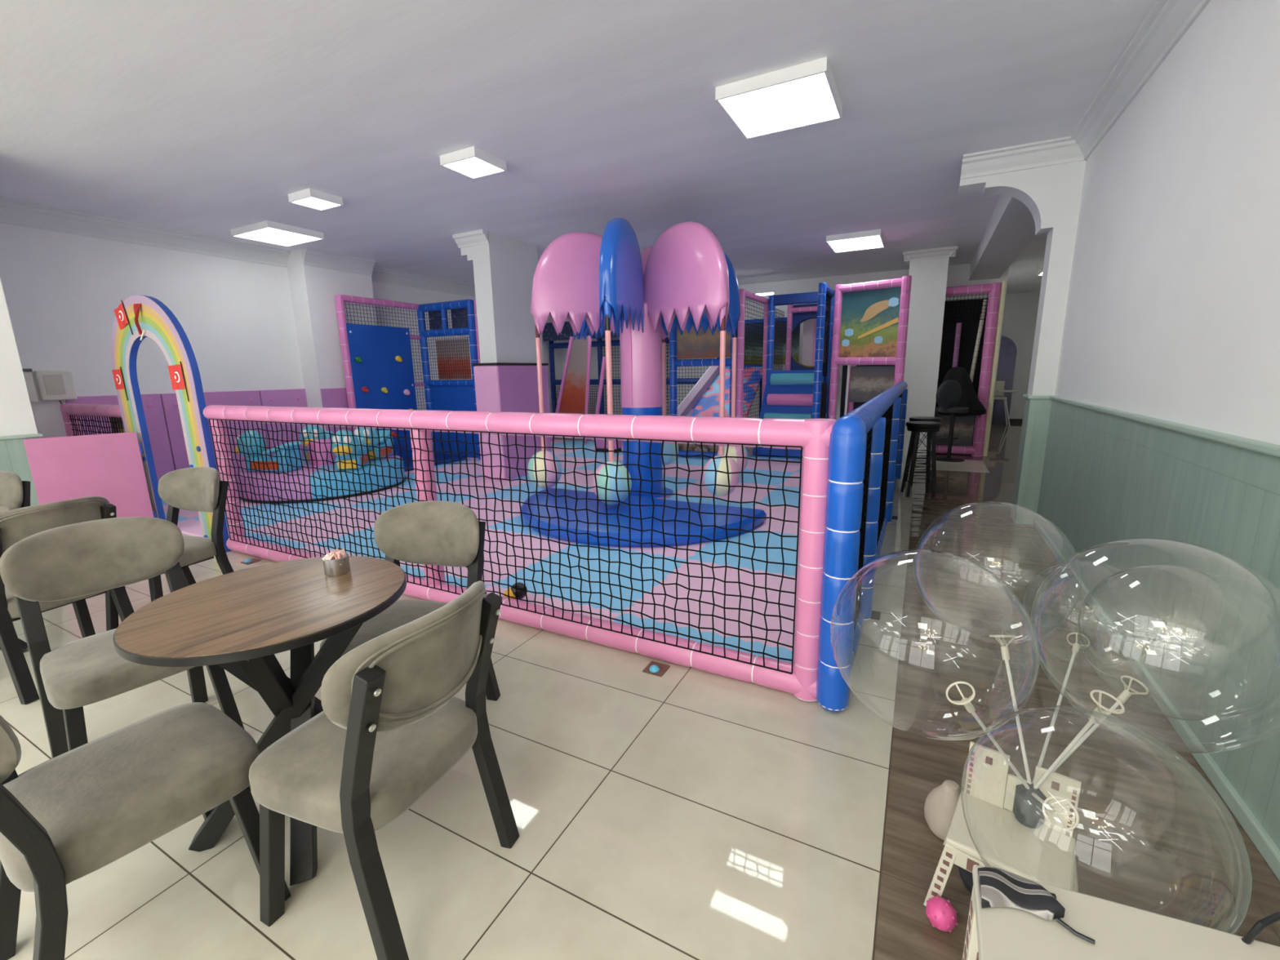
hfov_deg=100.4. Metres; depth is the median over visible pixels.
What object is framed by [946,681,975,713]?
cup
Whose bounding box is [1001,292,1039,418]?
wall
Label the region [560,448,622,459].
foam mat
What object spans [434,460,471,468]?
foam mat
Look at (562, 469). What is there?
foam mat
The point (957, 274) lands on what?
wall
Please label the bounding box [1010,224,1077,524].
wall
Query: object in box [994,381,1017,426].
high chair
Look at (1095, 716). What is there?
cup
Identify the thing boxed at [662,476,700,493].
foam mat
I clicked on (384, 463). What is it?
platform
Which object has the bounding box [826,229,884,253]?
ceiling light
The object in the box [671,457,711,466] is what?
foam mat
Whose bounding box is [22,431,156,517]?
partition panel
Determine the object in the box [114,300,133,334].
flag
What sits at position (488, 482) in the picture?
foam mat
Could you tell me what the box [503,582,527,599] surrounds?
ball
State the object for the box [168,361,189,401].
flag
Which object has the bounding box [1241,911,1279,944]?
cable
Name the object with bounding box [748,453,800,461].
foam mat
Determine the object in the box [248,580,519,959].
dining chair
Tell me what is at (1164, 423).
wall
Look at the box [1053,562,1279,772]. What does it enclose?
balloon
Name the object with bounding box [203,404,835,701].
fence
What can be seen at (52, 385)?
box
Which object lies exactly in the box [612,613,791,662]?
foam mat
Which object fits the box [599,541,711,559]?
foam mat
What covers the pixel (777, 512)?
foam mat
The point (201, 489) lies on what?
dining chair
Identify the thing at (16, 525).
dining chair
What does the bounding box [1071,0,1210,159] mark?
trim
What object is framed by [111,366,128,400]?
flag
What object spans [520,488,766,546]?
base
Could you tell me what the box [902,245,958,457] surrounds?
column
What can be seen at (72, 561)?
dining chair
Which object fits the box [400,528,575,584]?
foam mat
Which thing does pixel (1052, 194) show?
arch
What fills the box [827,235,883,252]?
diffuser
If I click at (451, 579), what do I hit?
foam mat
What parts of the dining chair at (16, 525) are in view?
leg, backrest, seat, seat frame, leg, leg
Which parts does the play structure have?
post, post, rail, rail, post, rail, printed panel, rail, printed panel, post, post, rail, post, post, printed panel, post, rail, post, panel, post, rail, post, post, rail, rail, printed panel, printed panel, post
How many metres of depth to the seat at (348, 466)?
6.22 m
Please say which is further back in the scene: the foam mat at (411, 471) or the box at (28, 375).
the foam mat at (411, 471)
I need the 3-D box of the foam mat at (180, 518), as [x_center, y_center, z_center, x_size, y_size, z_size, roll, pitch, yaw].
[-5.036,0.388,5.511,1.032,0.026,0.276,5,13,27]
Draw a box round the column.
[452,229,551,479]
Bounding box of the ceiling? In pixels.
[0,0,1156,293]
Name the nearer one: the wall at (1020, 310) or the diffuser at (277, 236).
the diffuser at (277, 236)
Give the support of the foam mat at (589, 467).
on the floor
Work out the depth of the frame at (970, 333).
8.50 m
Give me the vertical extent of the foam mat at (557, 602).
0.026 m
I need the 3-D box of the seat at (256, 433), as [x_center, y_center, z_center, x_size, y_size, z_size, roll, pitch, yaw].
[-4.438,-0.352,6.332,0.777,0.476,0.304,1,12,9]
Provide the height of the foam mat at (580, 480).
0.026 m
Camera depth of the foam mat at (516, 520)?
4.87 m
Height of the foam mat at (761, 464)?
0.026 m
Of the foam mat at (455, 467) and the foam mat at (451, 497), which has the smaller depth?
the foam mat at (451, 497)
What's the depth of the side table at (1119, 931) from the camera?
0.76 m
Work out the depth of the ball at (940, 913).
1.34 m
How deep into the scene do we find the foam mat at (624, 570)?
3.69 m
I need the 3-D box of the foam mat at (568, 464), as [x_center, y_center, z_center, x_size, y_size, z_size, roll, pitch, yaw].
[-1.205,-0.274,8.454,1.032,0.026,0.982,5,13,27]
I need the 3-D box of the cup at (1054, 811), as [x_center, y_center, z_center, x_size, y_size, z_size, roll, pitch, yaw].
[0.927,0.733,1.181,0.065,0.071,0.077,5,13,27]
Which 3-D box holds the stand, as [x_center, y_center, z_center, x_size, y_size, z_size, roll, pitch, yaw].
[1.031,0.959,1.428,0.280,0.320,0.280,5,13,27]
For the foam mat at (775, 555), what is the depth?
4.09 m
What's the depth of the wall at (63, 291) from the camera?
6.31 m
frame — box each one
[334,294,480,460]
[934,280,1007,456]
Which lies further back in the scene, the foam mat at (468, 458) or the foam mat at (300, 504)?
the foam mat at (468, 458)
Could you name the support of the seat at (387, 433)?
on the platform
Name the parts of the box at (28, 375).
lid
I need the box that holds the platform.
[235,439,406,503]
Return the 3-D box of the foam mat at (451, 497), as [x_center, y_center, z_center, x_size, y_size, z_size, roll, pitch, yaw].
[-2.524,0.249,5.982,1.032,0.026,0.982,5,13,27]
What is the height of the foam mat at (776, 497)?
0.026 m
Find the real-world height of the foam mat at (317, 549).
0.026 m
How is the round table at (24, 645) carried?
on the floor
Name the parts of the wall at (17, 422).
dado rail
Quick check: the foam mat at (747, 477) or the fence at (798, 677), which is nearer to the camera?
the fence at (798, 677)
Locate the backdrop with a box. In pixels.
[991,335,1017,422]
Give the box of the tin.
[321,548,350,577]
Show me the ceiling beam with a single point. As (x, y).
(1011, 227)
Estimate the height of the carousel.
2.775 m
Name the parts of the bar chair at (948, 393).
backrest, seat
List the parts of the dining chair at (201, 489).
leg, leg, leg, seat frame, backrest, seat, leg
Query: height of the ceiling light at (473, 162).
0.070 m
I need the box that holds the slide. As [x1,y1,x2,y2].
[676,357,762,417]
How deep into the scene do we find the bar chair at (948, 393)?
7.89 m
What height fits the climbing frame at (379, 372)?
2.538 m
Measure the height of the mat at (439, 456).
0.060 m
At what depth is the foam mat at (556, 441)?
11.06 m
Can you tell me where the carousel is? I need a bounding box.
[527,217,748,504]
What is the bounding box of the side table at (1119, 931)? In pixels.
[962,864,1279,959]
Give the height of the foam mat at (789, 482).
0.026 m
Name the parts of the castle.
leg, panel, seat, panel, panel, leg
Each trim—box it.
[0,197,475,297]
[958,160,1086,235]
[960,136,1084,179]
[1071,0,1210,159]
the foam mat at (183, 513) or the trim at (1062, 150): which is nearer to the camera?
the trim at (1062, 150)
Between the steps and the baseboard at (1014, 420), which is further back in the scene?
the baseboard at (1014, 420)
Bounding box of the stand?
[958,782,1047,894]
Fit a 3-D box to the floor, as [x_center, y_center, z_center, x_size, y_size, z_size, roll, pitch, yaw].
[1.216,0.072,6.861,12.500,0.100,20.200,5,13,27]
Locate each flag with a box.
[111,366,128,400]
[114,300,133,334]
[133,303,144,340]
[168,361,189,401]
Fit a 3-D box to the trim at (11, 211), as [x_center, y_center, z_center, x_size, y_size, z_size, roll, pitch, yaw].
[-4.129,-3.356,8.787,0.140,0.200,9.650,5,13,27]
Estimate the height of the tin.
0.078 m
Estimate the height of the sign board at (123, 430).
1.020 m
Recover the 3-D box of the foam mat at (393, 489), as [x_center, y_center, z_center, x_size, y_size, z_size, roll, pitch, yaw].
[-3.410,0.172,6.439,1.032,0.026,0.982,5,13,27]
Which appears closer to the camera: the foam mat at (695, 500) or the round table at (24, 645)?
the round table at (24, 645)
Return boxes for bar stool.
[900,421,942,497]
[905,416,942,486]
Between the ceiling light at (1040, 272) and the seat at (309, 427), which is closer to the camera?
the seat at (309, 427)
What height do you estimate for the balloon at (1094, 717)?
0.742 m
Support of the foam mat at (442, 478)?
on the floor
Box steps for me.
[752,369,824,457]
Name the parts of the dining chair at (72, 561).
leg, leg, backrest, seat, leg, leg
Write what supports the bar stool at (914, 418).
on the floor
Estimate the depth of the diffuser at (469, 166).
4.30 m
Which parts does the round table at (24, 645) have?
leg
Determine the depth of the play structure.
8.07 m
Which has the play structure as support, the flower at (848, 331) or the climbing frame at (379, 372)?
the flower at (848, 331)
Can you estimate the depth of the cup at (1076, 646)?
1.84 m
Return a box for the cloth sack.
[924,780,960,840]
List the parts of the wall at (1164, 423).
dado rail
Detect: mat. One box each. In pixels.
[163,499,260,518]
[164,512,191,521]
[177,518,229,537]
[191,502,344,530]
[228,530,310,548]
[246,506,383,545]
[299,545,361,556]
[311,527,385,559]
[315,486,415,506]
[348,490,477,511]
[398,472,474,488]
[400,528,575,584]
[400,565,491,588]
[403,453,466,471]
[404,470,413,474]
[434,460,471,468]
[434,460,481,475]
[435,475,528,496]
[456,496,524,527]
[462,457,478,460]
[476,468,571,479]
[480,481,593,501]
[484,584,621,621]
[485,514,570,542]
[493,542,686,613]
[551,439,571,444]
[551,440,595,448]
[551,446,582,455]
[556,455,604,469]
[558,469,594,486]
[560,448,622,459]
[573,459,622,471]
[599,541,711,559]
[606,454,680,460]
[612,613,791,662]
[622,559,796,651]
[662,463,704,479]
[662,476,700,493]
[662,494,757,508]
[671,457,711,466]
[673,479,778,502]
[688,529,798,576]
[738,468,795,485]
[745,457,799,472]
[746,448,753,455]
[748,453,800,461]
[750,503,799,534]
[758,485,801,506]
[778,472,799,487]
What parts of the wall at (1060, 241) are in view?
dado rail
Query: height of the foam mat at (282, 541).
0.026 m
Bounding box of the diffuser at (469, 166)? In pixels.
[444,156,502,177]
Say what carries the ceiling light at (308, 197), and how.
attached to the ceiling
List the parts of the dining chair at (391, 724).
leg, seat, leg, backrest, leg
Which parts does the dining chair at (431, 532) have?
seat, leg, backrest, leg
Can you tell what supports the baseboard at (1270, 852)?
attached to the wall at (1164, 423)
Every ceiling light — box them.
[230,220,324,246]
[288,188,342,210]
[440,146,506,178]
[715,57,842,139]
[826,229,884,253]
[1037,267,1043,275]
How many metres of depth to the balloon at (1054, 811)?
1.09 m
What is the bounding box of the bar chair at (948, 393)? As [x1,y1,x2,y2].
[935,379,968,462]
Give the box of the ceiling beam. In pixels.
[968,195,1035,280]
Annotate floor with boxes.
[0,422,1279,959]
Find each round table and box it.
[0,506,27,651]
[112,555,406,885]
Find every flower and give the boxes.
[841,339,849,346]
[844,328,853,336]
[874,336,882,343]
[888,297,898,306]
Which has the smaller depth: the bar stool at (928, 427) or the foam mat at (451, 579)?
the foam mat at (451, 579)
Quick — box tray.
[996,390,1017,391]
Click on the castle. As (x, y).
(1046, 853)
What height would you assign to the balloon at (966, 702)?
0.696 m
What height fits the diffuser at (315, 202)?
0.008 m
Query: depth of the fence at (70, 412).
5.25 m
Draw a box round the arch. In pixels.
[111,294,231,551]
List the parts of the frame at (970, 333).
post, printed panel, rail, post, rail, white cord, post, post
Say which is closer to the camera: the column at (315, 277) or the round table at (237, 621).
the round table at (237, 621)
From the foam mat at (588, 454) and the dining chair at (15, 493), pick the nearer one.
the dining chair at (15, 493)
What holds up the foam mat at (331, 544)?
on the floor
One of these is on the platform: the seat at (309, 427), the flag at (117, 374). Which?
the seat at (309, 427)
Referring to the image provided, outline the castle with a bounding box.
[923,741,1081,906]
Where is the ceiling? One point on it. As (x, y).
(198, 117)
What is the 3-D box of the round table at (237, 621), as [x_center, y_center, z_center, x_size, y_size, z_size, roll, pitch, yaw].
[-1.096,0.728,1.696,0.720,0.771,0.720,4,12,22]
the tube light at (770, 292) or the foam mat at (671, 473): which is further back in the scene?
the tube light at (770, 292)
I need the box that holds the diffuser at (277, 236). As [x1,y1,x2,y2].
[235,227,321,245]
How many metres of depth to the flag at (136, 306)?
4.28 m
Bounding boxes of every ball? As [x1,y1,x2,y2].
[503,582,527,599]
[925,895,957,933]
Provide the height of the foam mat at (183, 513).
0.026 m
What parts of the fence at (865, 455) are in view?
post, post, rail, rail, floor plate, post, post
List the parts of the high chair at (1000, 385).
backrest, seat, leg, leg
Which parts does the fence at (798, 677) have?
post, floor plate, post, rail, rail, floor plate, post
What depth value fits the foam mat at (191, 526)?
5.06 m
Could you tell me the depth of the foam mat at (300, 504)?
5.59 m
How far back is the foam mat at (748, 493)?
6.13 m
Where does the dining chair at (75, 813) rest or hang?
on the floor
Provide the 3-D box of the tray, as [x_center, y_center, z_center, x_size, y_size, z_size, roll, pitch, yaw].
[8.613,-2.085,12.501,0.390,0.040,0.300,5,13,27]
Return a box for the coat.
[937,366,986,416]
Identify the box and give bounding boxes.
[22,368,38,402]
[34,370,77,404]
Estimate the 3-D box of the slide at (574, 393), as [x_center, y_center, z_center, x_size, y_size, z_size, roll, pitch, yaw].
[-1.242,-1.774,10.532,1.413,2.070,0.090,5,13,27]
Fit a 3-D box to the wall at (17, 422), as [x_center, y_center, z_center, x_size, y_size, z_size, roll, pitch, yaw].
[-6.794,-0.518,2.345,1.735,3.120,5.170,5,13,27]
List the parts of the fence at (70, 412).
post, rail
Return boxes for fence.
[59,403,124,435]
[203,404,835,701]
[816,381,907,711]
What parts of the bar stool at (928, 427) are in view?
leg, leg, foot rail, foot rail, foot rail, foot rail, seat, leg, leg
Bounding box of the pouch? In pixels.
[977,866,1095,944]
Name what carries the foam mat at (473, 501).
on the floor
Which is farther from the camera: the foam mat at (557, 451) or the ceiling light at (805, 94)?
the foam mat at (557, 451)
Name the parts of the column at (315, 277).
cornice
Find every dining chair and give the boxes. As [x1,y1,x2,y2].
[0,471,30,510]
[0,496,134,704]
[0,516,244,758]
[0,702,290,959]
[105,466,233,631]
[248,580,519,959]
[320,500,500,701]
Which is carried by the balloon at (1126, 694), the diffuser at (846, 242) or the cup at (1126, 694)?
the cup at (1126, 694)
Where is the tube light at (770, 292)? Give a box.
[752,275,774,296]
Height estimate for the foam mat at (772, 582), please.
0.026 m
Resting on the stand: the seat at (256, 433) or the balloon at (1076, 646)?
the balloon at (1076, 646)
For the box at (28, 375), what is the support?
attached to the wall at (63, 291)
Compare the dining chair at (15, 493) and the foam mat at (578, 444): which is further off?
the foam mat at (578, 444)
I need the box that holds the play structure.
[542,275,911,457]
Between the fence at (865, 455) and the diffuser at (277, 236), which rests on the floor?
the fence at (865, 455)
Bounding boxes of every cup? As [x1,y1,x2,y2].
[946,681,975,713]
[989,635,1016,660]
[1042,795,1079,831]
[1066,632,1089,653]
[1088,689,1124,724]
[1116,675,1148,703]
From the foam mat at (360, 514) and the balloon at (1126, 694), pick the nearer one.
the balloon at (1126, 694)
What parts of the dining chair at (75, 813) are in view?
leg, backrest, leg, seat, leg, leg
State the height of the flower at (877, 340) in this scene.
0.100 m
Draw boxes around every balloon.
[831,548,1039,789]
[913,501,1082,784]
[960,705,1252,934]
[1022,560,1159,782]
[1029,537,1279,789]
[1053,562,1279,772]
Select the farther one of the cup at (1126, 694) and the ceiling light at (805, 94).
the ceiling light at (805, 94)
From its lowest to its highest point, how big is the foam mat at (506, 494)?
0.026 m
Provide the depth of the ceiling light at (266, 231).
6.25 m
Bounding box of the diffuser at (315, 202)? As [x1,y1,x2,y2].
[293,196,338,209]
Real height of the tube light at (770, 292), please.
0.370 m
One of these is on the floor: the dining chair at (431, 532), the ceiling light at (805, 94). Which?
the dining chair at (431, 532)
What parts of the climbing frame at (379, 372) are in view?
post, rail, rail, rail, post, printed panel, rail, post, rail, rail, printed panel, panel, printed panel, post, post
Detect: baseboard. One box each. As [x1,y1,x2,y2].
[1008,418,1022,422]
[1032,519,1279,881]
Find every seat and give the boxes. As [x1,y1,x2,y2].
[233,430,302,471]
[299,425,332,459]
[331,429,368,470]
[353,427,393,459]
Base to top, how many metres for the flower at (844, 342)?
0.100 m
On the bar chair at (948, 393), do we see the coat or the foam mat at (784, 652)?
the coat
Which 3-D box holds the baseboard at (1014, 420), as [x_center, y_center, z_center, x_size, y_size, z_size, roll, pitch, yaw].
[9.274,-1.509,13.509,1.630,0.090,0.030,5,13,27]
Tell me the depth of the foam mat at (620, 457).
8.74 m
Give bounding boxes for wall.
[0,222,562,481]
[0,278,43,506]
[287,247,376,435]
[561,263,1008,446]
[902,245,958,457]
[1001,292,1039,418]
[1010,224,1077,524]
[1035,0,1279,849]
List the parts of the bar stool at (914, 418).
leg, leg, foot rail, foot rail, seat, leg, leg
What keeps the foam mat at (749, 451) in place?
on the floor
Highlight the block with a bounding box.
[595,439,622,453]

